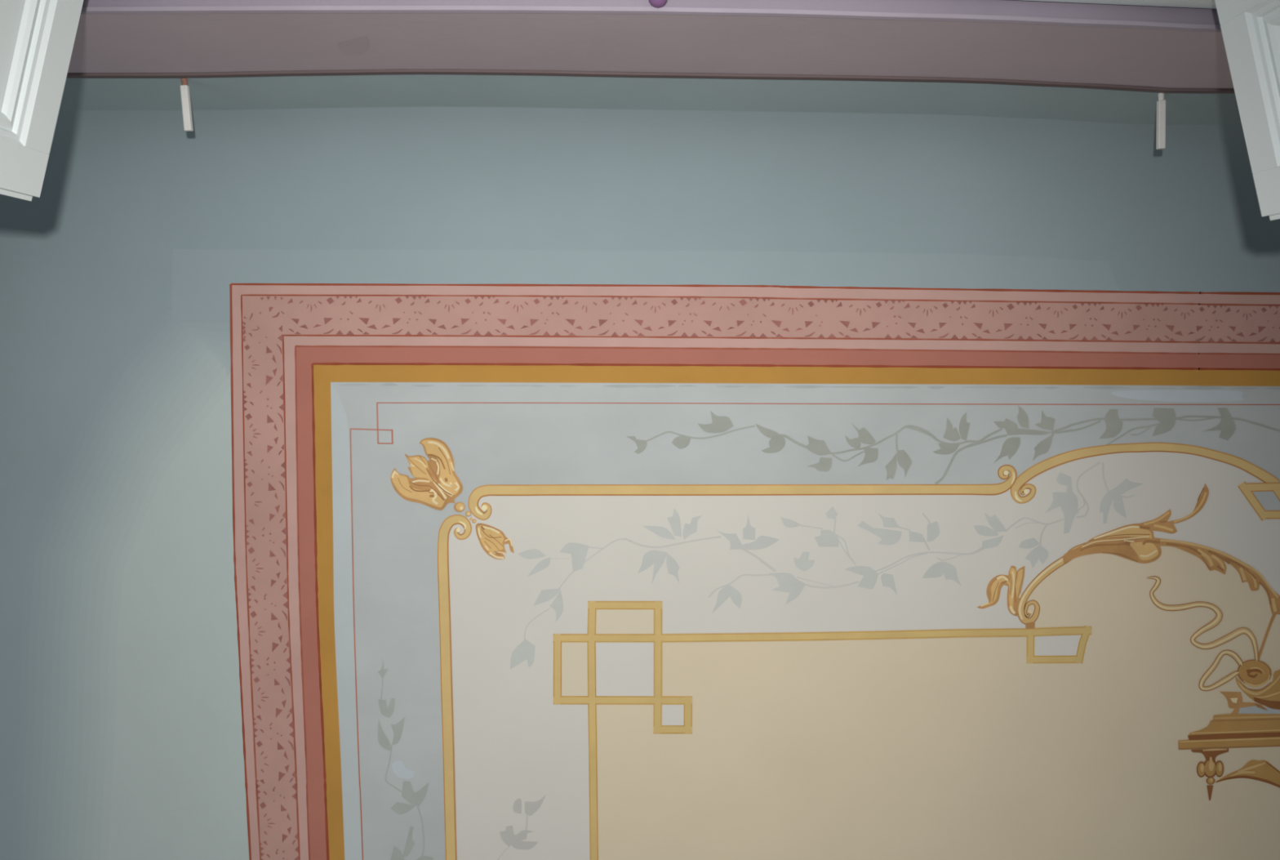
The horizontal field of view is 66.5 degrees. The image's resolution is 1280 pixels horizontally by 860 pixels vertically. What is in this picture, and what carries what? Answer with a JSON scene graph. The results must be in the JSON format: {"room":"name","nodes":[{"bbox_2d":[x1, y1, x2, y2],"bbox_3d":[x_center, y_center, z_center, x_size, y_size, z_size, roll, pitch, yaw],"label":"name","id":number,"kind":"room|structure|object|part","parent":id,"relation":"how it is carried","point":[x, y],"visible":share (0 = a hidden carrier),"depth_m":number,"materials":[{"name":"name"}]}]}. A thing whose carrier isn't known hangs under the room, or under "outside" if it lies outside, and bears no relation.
{"room":"historic interior","nodes":[
{"label":"historic interior","id":0,"kind":"room"},
{"bbox_2d":[0,106,1279,859],"bbox_3d":[0.000,1.063,1.633,4.800,0.132,3.097,0,-85,0],"label":"ceiling","id":1,"kind":"structure","parent":0,"point":[121,729],"depth_m":1.58,"materials":[{"name":"blue paint"}]},
{"bbox_2d":[390,437,514,559],"bbox_3d":[-0.316,0.131,1.615,0.114,0.002,0.240,-33,-86,3],"label":"flower ornament","id":2,"kind":"object","parent":1,"relation":"attached to","point":[435,484],"visible":1,"depth_m":1.61,"materials":[{"name":"brown paint"}]},
{"bbox_2d":[437,514,471,859],"bbox_3d":[-0.308,0.984,1.690,0.058,0.001,1.694,0,-85,0],"label":"trim","id":3,"kind":"structure","parent":1,"relation":"attached to","point":[444,606],"depth_m":1.64,"materials":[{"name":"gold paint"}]},
{"bbox_2d":[497,794,546,859],"bbox_3d":[-0.213,0.705,1.666,0.068,0.001,0.204,26,-86,-2],"label":"vine","id":4,"kind":"object","parent":1,"relation":"attached to","point":[508,836],"visible":1,"depth_m":1.66,"materials":[{"name":"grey paint"}]},
{"bbox_3d":[-0.241,0.751,1.671,0.038,0.001,0.085,0,-85,0],"label":"vine stem","id":5,"kind":"part","parent":4,"relation":"part of","materials":[{"name":"grey paint"}]},
{"bbox_3d":[-0.199,0.676,1.664,0.018,0.001,0.045,0,-85,0],"label":"vine stem","id":6,"kind":"part","parent":4,"relation":"part of","materials":[{"name":"grey paint"}]},
{"bbox_2d":[467,464,1017,519],"bbox_3d":[0.169,0.099,1.613,0.908,0.001,0.059,-3,-85,0],"label":"trim","id":7,"kind":"structure","parent":1,"relation":"attached to","point":[480,491],"depth_m":1.61,"materials":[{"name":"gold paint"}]},
{"bbox_2d":[229,283,1279,859],"bbox_3d":[0.776,0.796,1.675,2.906,0.001,2.076,0,-85,0],"label":"painted border","id":8,"kind":"object","parent":1,"relation":"attached to","point":[289,342],"visible":1,"depth_m":1.59,"materials":[{"name":"pink paint"}]},
{"bbox_2d":[330,382,1279,859],"bbox_3d":[0.975,0.875,1.682,2.972,0.001,1.914,0,-85,0],"label":"field","id":9,"kind":"object","parent":1,"relation":"attached to","point":[397,611],"visible":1,"depth_m":1.61,"materials":[{"name":"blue paint"}]},
{"bbox_2d":[377,659,433,859],"bbox_3d":[-0.398,0.598,1.657,0.079,0.001,0.441,-4,-85,0],"label":"vine","id":10,"kind":"object","parent":9,"relation":"attached to","point":[416,797],"visible":1,"depth_m":1.66,"materials":[{"name":"grey paint"}]},
{"bbox_3d":[-0.435,0.437,1.643,0.006,0.001,0.043,0,-85,0],"label":"vine stem","id":11,"kind":"part","parent":10,"relation":"part of","materials":[{"name":"grey paint"}]},
{"bbox_3d":[-0.417,0.575,1.655,0.031,0.001,0.085,0,-85,0],"label":"vine stem","id":12,"kind":"part","parent":10,"relation":"part of","materials":[{"name":"grey paint"}]},
{"bbox_3d":[-0.377,0.728,1.669,0.017,0.001,0.180,0,-85,0],"label":"vine stem","id":13,"kind":"part","parent":10,"relation":"part of","materials":[{"name":"grey paint"}]},
{"bbox_2d":[448,451,1279,859],"bbox_3d":[1.062,0.928,1.686,2.796,0.001,1.806,0,-85,0],"label":"field","id":14,"kind":"object","parent":9,"relation":"attached to","point":[512,742],"visible":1,"depth_m":1.63,"materials":[{"name":"white paint"}]},
{"bbox_2d":[626,405,1279,484],"bbox_3d":[0.536,0.025,1.607,1.119,0.001,0.132,0,-85,0],"label":"vine","id":15,"kind":"object","parent":9,"relation":"attached to","point":[1166,417],"visible":1,"depth_m":1.60,"materials":[{"name":"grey paint"}]},
{"bbox_3d":[0.099,0.006,1.605,0.180,0.001,0.028,0,-85,0],"label":"vine stem","id":16,"kind":"part","parent":15,"relation":"part of","materials":[{"name":"grey paint"}]},
{"bbox_3d":[0.253,0.019,1.606,0.046,0.001,0.024,0,-85,0],"label":"vine stem","id":17,"kind":"part","parent":15,"relation":"part of","materials":[{"name":"grey paint"}]},
{"bbox_3d":[0.341,0.043,1.609,0.057,0.001,0.018,0,-85,0],"label":"vine stem","id":18,"kind":"part","parent":15,"relation":"part of","materials":[{"name":"grey paint"}]},
{"label":"vine stem","id":19,"kind":"part","parent":15,"relation":"part of","materials":[{"name":"grey paint"}]},
{"bbox_3d":[0.423,0.020,1.606,0.004,0.001,0.027,0,-85,0],"label":"vine stem","id":20,"kind":"part","parent":15,"relation":"part of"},
{"bbox_3d":[0.519,0.056,1.609,0.064,0.001,0.070,0,-85,0],"label":"vine stem","id":21,"kind":"part","parent":15,"relation":"part of","materials":[{"name":"grey paint"}]},
{"bbox_3d":[0.516,0.008,1.605,0.159,0.001,0.033,0,-85,0],"label":"vine stem","id":22,"kind":"part","parent":15,"relation":"part of","materials":[{"name":"grey paint"}]},
{"bbox_3d":[0.572,0.018,1.606,0.065,0.001,0.022,0,-85,0],"label":"vine stem","id":23,"kind":"part","parent":15,"relation":"part of","materials":[{"name":"grey paint"}]},
{"bbox_3d":[0.693,-0.002,1.604,0.035,0.001,0.016,0,-85,0],"label":"vine stem","id":24,"kind":"part","parent":15,"relation":"part of","materials":[{"name":"grey paint"}]},
{"bbox_3d":[0.694,0.003,1.605,0.033,0.001,0.008,0,-85,0],"label":"vine stem","id":25,"kind":"part","parent":15,"relation":"part of","materials":[{"name":"grey paint"}]},
{"bbox_3d":[0.734,-0.007,1.604,0.047,0.001,0.019,0,-85,0],"label":"vine stem","id":26,"kind":"part","parent":15,"relation":"part of","materials":[{"name":"grey paint"}]},
{"label":"vine stem","id":27,"kind":"part","parent":15,"relation":"part of","materials":[{"name":"grey paint"}]},
{"bbox_3d":[0.823,0.002,1.605,0.032,0.001,0.013,0,-85,0],"label":"vine stem","id":28,"kind":"part","parent":15,"relation":"part of","materials":[{"name":"grey paint"}]},
{"label":"vine stem","id":29,"kind":"part","parent":15,"relation":"part of","materials":[{"name":"grey paint"}]},
{"bbox_3d":[0.912,-0.018,1.603,0.064,0.001,0.006,0,-85,0],"label":"vine stem","id":30,"kind":"part","parent":15,"relation":"part of","materials":[{"name":"grey paint"}]},
{"bbox_2d":[350,402,1279,859],"bbox_3d":[0.876,0.891,1.683,2.711,0.001,1.880,0,-85,0],"label":"painted line","id":31,"kind":"object","parent":1,"relation":"attached to","point":[377,428],"visible":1,"depth_m":1.60,"materials":[{"name":"paint"}]},
{"bbox_2d":[553,600,1091,859],"bbox_3d":[0.305,1.056,1.696,0.902,0.001,1.547,0,-85,0],"label":"painted strapwork","id":32,"kind":"object","parent":1,"relation":"attached to","point":[619,660],"visible":1,"depth_m":1.64,"materials":[{"name":"beige paint"}]},
{"bbox_2d":[1026,625,1092,662],"bbox_3d":[0.702,0.359,1.636,0.109,0.001,0.066,0,-85,0],"label":"strap","id":33,"kind":"object","parent":32,"relation":"attached to","point":[1050,648],"visible":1,"depth_m":1.64,"materials":[{"name":"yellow paint"}]},
{"bbox_2d":[510,461,1142,668],"bbox_3d":[0.298,0.195,1.621,1.092,0.001,0.219,-11,-85,1],"label":"vine","id":34,"kind":"object","parent":1,"relation":"attached to","point":[1068,500],"visible":1,"depth_m":1.62,"materials":[{"name":"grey paint"}]},
{"bbox_3d":[-0.172,0.325,1.633,0.046,0.001,0.057,0,-85,0],"label":"vine stem","id":35,"kind":"part","parent":34,"relation":"part of","materials":[{"name":"grey paint"}]},
{"label":"vine stem","id":36,"kind":"part","parent":34,"relation":"part of","materials":[{"name":"grey paint"}]},
{"bbox_3d":[0.054,0.186,1.621,0.162,0.001,0.021,0,-85,0],"label":"vine stem","id":37,"kind":"part","parent":34,"relation":"part of","materials":[{"name":"grey paint"}]},
{"bbox_3d":[0.169,0.259,1.627,0.111,0.001,0.041,0,-85,0],"label":"vine stem","id":38,"kind":"part","parent":34,"relation":"part of","materials":[{"name":"grey paint"}]},
{"label":"vine stem","id":39,"kind":"part","parent":34,"relation":"part of","materials":[{"name":"grey paint"}]},
{"bbox_3d":[0.212,0.226,1.624,0.026,0.001,0.021,0,-85,0],"label":"vine stem","id":40,"kind":"part","parent":34,"relation":"part of","materials":[{"name":"grey paint"}]},
{"bbox_3d":[0.284,0.161,1.619,0.037,0.001,0.008,0,-85,0],"label":"vine stem","id":41,"kind":"part","parent":34,"relation":"part of","materials":[{"name":"grey paint"}]},
{"bbox_3d":[0.291,0.253,1.627,0.061,0.001,0.017,0,-85,0],"label":"vine stem","id":42,"kind":"part","parent":34,"relation":"part of","materials":[{"name":"grey paint"}]},
{"bbox_3d":[0.307,0.253,1.627,0.116,0.001,0.023,0,-85,0],"label":"vine stem","id":43,"kind":"part","parent":34,"relation":"part of","materials":[{"name":"grey paint"}]},
{"bbox_3d":[0.323,0.159,1.619,0.005,0.001,0.026,0,-85,0],"label":"vine stem","id":44,"kind":"part","parent":34,"relation":"part of","materials":[{"name":"grey paint"}]},
{"bbox_3d":[0.341,0.198,1.622,0.037,0.001,0.053,0,-85,0],"label":"vine stem","id":45,"kind":"part","parent":34,"relation":"part of","materials":[{"name":"grey paint"}]},
{"bbox_3d":[0.344,0.203,1.622,0.032,0.001,0.044,0,-85,0],"label":"vine stem","id":46,"kind":"part","parent":34,"relation":"part of","materials":[{"name":"grey paint"}]},
{"bbox_3d":[0.438,0.222,1.624,0.086,0.001,0.039,0,-85,0],"label":"vine stem","id":47,"kind":"part","parent":34,"relation":"part of","materials":[{"name":"grey paint"}]},
{"bbox_3d":[0.474,0.186,1.621,0.017,0.001,0.029,0,-85,0],"label":"vine stem","id":48,"kind":"part","parent":34,"relation":"part of","materials":[{"name":"grey paint"}]},
{"bbox_3d":[0.474,0.148,1.617,0.014,0.001,0.023,0,-85,0],"label":"vine stem","id":49,"kind":"part","parent":34,"relation":"part of","materials":[{"name":"grey paint"}]},
{"label":"vine stem","id":50,"kind":"part","parent":34,"relation":"part of","materials":[{"name":"grey paint"}]},
{"bbox_3d":[0.515,0.211,1.623,0.044,0.001,0.012,0,-85,0],"label":"vine stem","id":51,"kind":"part","parent":34,"relation":"part of","materials":[{"name":"grey paint"}]},
{"bbox_3d":[0.551,0.201,1.622,0.038,0.001,0.015,0,-85,0],"label":"vine stem","id":52,"kind":"part","parent":34,"relation":"part of","materials":[{"name":"grey paint"}]},
{"bbox_3d":[0.642,0.159,1.619,0.042,0.001,0.011,0,-85,0],"label":"vine stem","id":53,"kind":"part","parent":34,"relation":"part of","materials":[{"name":"grey paint"}]},
{"label":"vine stem","id":54,"kind":"part","parent":34,"relation":"part of","materials":[{"name":"grey paint"}]},
{"bbox_3d":[0.670,0.173,1.620,0.014,0.001,0.037,0,-85,0],"label":"vine stem","id":55,"kind":"part","parent":34,"relation":"part of","materials":[{"name":"grey paint"}]},
{"bbox_3d":[0.730,0.126,1.616,0.013,0.001,0.026,0,-85,0],"label":"vine stem","id":56,"kind":"part","parent":34,"relation":"part of","materials":[{"name":"grey paint"}]},
{"label":"vine stem","id":57,"kind":"part","parent":34,"relation":"part of","materials":[{"name":"grey paint"}]},
{"bbox_3d":[0.769,0.078,1.611,0.014,0.001,0.050,0,-85,0],"label":"vine stem","id":58,"kind":"part","parent":34,"relation":"part of","materials":[{"name":"grey paint"}]},
{"bbox_2d":[596,545,1279,859],"bbox_3d":[1.190,1.005,1.693,2.540,0.001,1.652,0,-85,0],"label":"field","id":59,"kind":"object","parent":1,"relation":"attached to","point":[957,748],"visible":1,"depth_m":1.65,"materials":[{"name":"beige paint"}]},
{"bbox_2d":[976,483,1279,659],"bbox_3d":[0.825,0.237,1.623,0.526,0.003,0.301,0,-85,0],"label":"scroll","id":60,"kind":"object","parent":1,"relation":"attached to","point":[1136,542],"visible":1,"depth_m":1.62,"materials":[{"name":"brown paint"}]},
{"bbox_3d":[0.694,0.255,1.626,0.125,0.001,0.140,0,-85,0],"label":"scroll stem","id":61,"kind":"part","parent":60,"relation":"part of","materials":[{"name":"gold metal"}]},
{"bbox_3d":[1.049,0.345,1.634,0.030,0.001,0.085,0,-85,0],"label":"hanging rod","id":62,"kind":"part","parent":60,"relation":"part of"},
{"bbox_2d":[1010,441,1279,503],"bbox_3d":[0.833,0.065,1.609,0.444,0.001,0.090,-3,-85,0],"label":"trim","id":63,"kind":"structure","parent":1,"relation":"attached to","point":[1055,460],"depth_m":1.61,"materials":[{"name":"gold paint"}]},
{"bbox_2d":[1178,691,1279,799],"bbox_3d":[1.179,0.547,1.651,0.540,0.002,0.216,0,-85,0],"label":"pedestal","id":64,"kind":"object","parent":1,"relation":"attached to","point":[1251,726],"visible":1,"depth_m":1.65,"materials":[{"name":"brown paint"}]},
{"bbox_2d":[1191,747,1228,799],"bbox_3d":[0.964,0.583,1.653,0.064,0.002,0.091,0,-85,0],"label":"pendant","id":65,"kind":"object","parent":64,"relation":"attached to","point":[1209,767],"depth_m":1.65,"materials":[{"name":"paint"}]},
{"bbox_2d":[1179,736,1279,749],"bbox_3d":[1.180,0.528,1.650,0.540,0.001,0.024,0,-85,0],"label":"shelf","id":66,"kind":"object","parent":64,"relation":"attached to","point":[1193,742],"depth_m":1.65,"materials":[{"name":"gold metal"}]},
{"bbox_2d":[1187,719,1279,737],"bbox_3d":[1.178,0.504,1.648,0.506,0.001,0.035,0,-85,0],"label":"shelf","id":67,"kind":"object","parent":64,"relation":"attached to","point":[1216,727],"depth_m":1.65,"materials":[{"name":"gold metal"}]},
{"bbox_2d":[1235,658,1279,710],"bbox_3d":[1.172,0.429,1.640,0.344,0.002,0.089,0,-85,0],"label":"urn","id":68,"kind":"object","parent":1,"relation":"attached to","point":[1254,673],"visible":1,"depth_m":1.64,"materials":[{"name":"brown paint"}]},
{"bbox_2d":[1146,575,1258,690],"bbox_3d":[0.944,0.320,1.631,0.121,0.001,0.231,-30,-86,3],"label":"ribbon","id":69,"kind":"object","parent":68,"relation":"attached to","point":[1219,616],"visible":1,"depth_m":1.63,"materials":[{"name":"paint"}]},
{"bbox_2d":[1235,669,1279,701],"bbox_3d":[1.172,0.435,1.641,0.344,0.001,0.071,0,-85,0],"label":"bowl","id":70,"kind":"object","parent":68,"relation":"on","point":[1254,677],"depth_m":1.64,"materials":[{"name":"brown paint"}]},
{"bbox_2d":[1236,675,1279,710],"bbox_3d":[1.172,0.443,1.641,0.338,0.001,0.061,0,-85,0],"label":"bowl","id":71,"kind":"object","parent":68,"relation":"on","point":[1268,695],"depth_m":1.64,"materials":[{"name":"paint"}]},
{"bbox_2d":[1237,480,1279,520],"bbox_3d":[1.062,0.117,1.613,0.152,0.001,0.066,0,-85,0],"label":"strap","id":72,"kind":"object","parent":1,"relation":"attached to","point":[1264,497],"visible":1,"depth_m":1.61,"materials":[{"name":"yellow paint"}]},
{"bbox_2d":[67,10,1234,88],"bbox_3d":[0.000,-0.347,-0.168,4.800,3.026,0.020,0,-85,0],"label":"cornice","id":73,"kind":"structure","parent":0,"point":[228,42],"depth_m":1.20,"materials":[{"name":"paint"}]},
{"bbox_2d":[0,0,83,201],"bbox_3d":[-0.607,-0.292,0.045,0.030,1.940,0.282,16,-85,-1],"label":"window shutter","id":74,"kind":"object","parent":73,"relation":"attached to","point":[37,37],"visible":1,"depth_m":0.97,"materials":[{"name":"white paint"}]},
{"bbox_3d":[-0.610,-0.299,0.069,0.013,1.809,0.187,16,-85,-1],"label":"panel","id":75,"kind":"part","parent":74,"relation":"part of","materials":[{"name":"white paint"}]},
{"bbox_3d":[-0.598,-0.296,0.069,0.012,1.809,0.187,16,-85,-1],"label":"panel moulding","id":76,"kind":"part","parent":74,"relation":"part of","materials":[{"name":"white paint"}]},
{"bbox_3d":[-0.606,-0.379,0.990,0.030,0.041,0.187,16,-85,-1],"label":"rail","id":77,"kind":"part","parent":74,"relation":"part of","materials":[{"name":"white paint"}]},
{"bbox_2d":[66,69,1235,93],"bbox_3d":[0.000,-0.476,1.333,4.800,0.016,0.022,0,-85,0],"label":"molding","id":78,"kind":"structure","parent":73,"relation":"attached to","point":[1091,86],"depth_m":1.33,"materials":[{"name":"wood"}]},
{"bbox_2d":[59,74,1241,124],"bbox_3d":[0.000,-0.469,1.386,4.800,0.092,0.050,0,-85,0],"label":"cove","id":79,"kind":"object","parent":73,"relation":"attached to","point":[279,92],"visible":0.91,"depth_m":1.39,"materials":[{"name":"grey paint"}]},
{"bbox_2d":[180,78,193,131],"bbox_3d":[-0.627,-0.450,1.350,0.010,0.008,0.071,-3,-85,0],"label":"wall bracket","id":80,"kind":"object","parent":79,"relation":"attached to","point":[184,88],"visible":1,"depth_m":1.35,"materials":[{"name":"white paint"}]},
{"bbox_2d":[180,78,187,85],"bbox_3d":[-0.629,-0.479,1.347,0.008,0.008,0.013,0,-85,0],"label":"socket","id":81,"kind":"object","parent":80,"relation":"attached to","point":[184,81],"depth_m":1.34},
{"bbox_2d":[1155,93,1165,149],"bbox_3d":[0.722,-0.427,1.352,0.010,0.008,0.076,-2,-85,0],"label":"wall bracket","id":82,"kind":"object","parent":79,"relation":"attached to","point":[1161,104],"visible":1,"depth_m":1.35,"materials":[{"name":"white paint"}]},
{"bbox_2d":[1158,93,1164,100],"bbox_3d":[0.720,-0.459,1.349,0.008,0.008,0.013,0,-85,0],"label":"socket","id":83,"kind":"object","parent":82,"relation":"attached to","point":[1161,95],"depth_m":1.35,"materials":[{"name":"white paint"}]},
{"bbox_2d":[80,0,1221,31],"bbox_3d":[0.011,-0.384,-0.298,1.344,2.774,0.124,0,-85,0],"label":"molding","id":84,"kind":"structure","parent":73,"relation":"in","point":[1189,19],"depth_m":1.08,"materials":[{"name":"purple paint"}]},
{"bbox_2d":[648,0,667,8],"bbox_3d":[0.020,-0.477,1.076,0.022,0.013,0.022,0,-85,0],"label":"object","id":85,"kind":"object","parent":84,"relation":"attached to","point":[655,3],"visible":1,"depth_m":1.07,"materials":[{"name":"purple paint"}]},
{"bbox_2d":[1018,0,1216,8],"bbox_3d":[0.001,-0.434,0.145,1.310,1.866,0.050,2,-85,0],"label":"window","id":86,"kind":"structure","parent":84,"relation":"attached to","point":[1211,4],"depth_m":1.07,"materials":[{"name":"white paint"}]},
{"bbox_2d":[1214,0,1279,220],"bbox_3d":[0.635,-0.257,0.048,0.030,1.940,0.251,-15,-85,1],"label":"window shutter","id":87,"kind":"object","parent":73,"relation":"attached to","point":[1251,28],"visible":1,"depth_m":0.98,"materials":[{"name":"white paint"}]},
{"bbox_3d":[0.634,-0.344,0.993,0.030,0.041,0.156,-15,-85,1],"label":"rail","id":88,"kind":"part","parent":87,"relation":"part of","materials":[{"name":"white paint"}]},
{"bbox_3d":[0.626,-0.262,0.072,0.012,1.809,0.156,-15,-85,1],"label":"panel moulding","id":89,"kind":"part","parent":87,"relation":"part of","materials":[{"name":"white paint"}]},
{"bbox_2d":[1187,731,1279,739],"bbox_3d":[1.178,0.516,1.648,0.506,0.001,0.014,0,-85,0],"label":"shade","id":90,"kind":"object","parent":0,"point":[1220,735],"depth_m":1.65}
]}

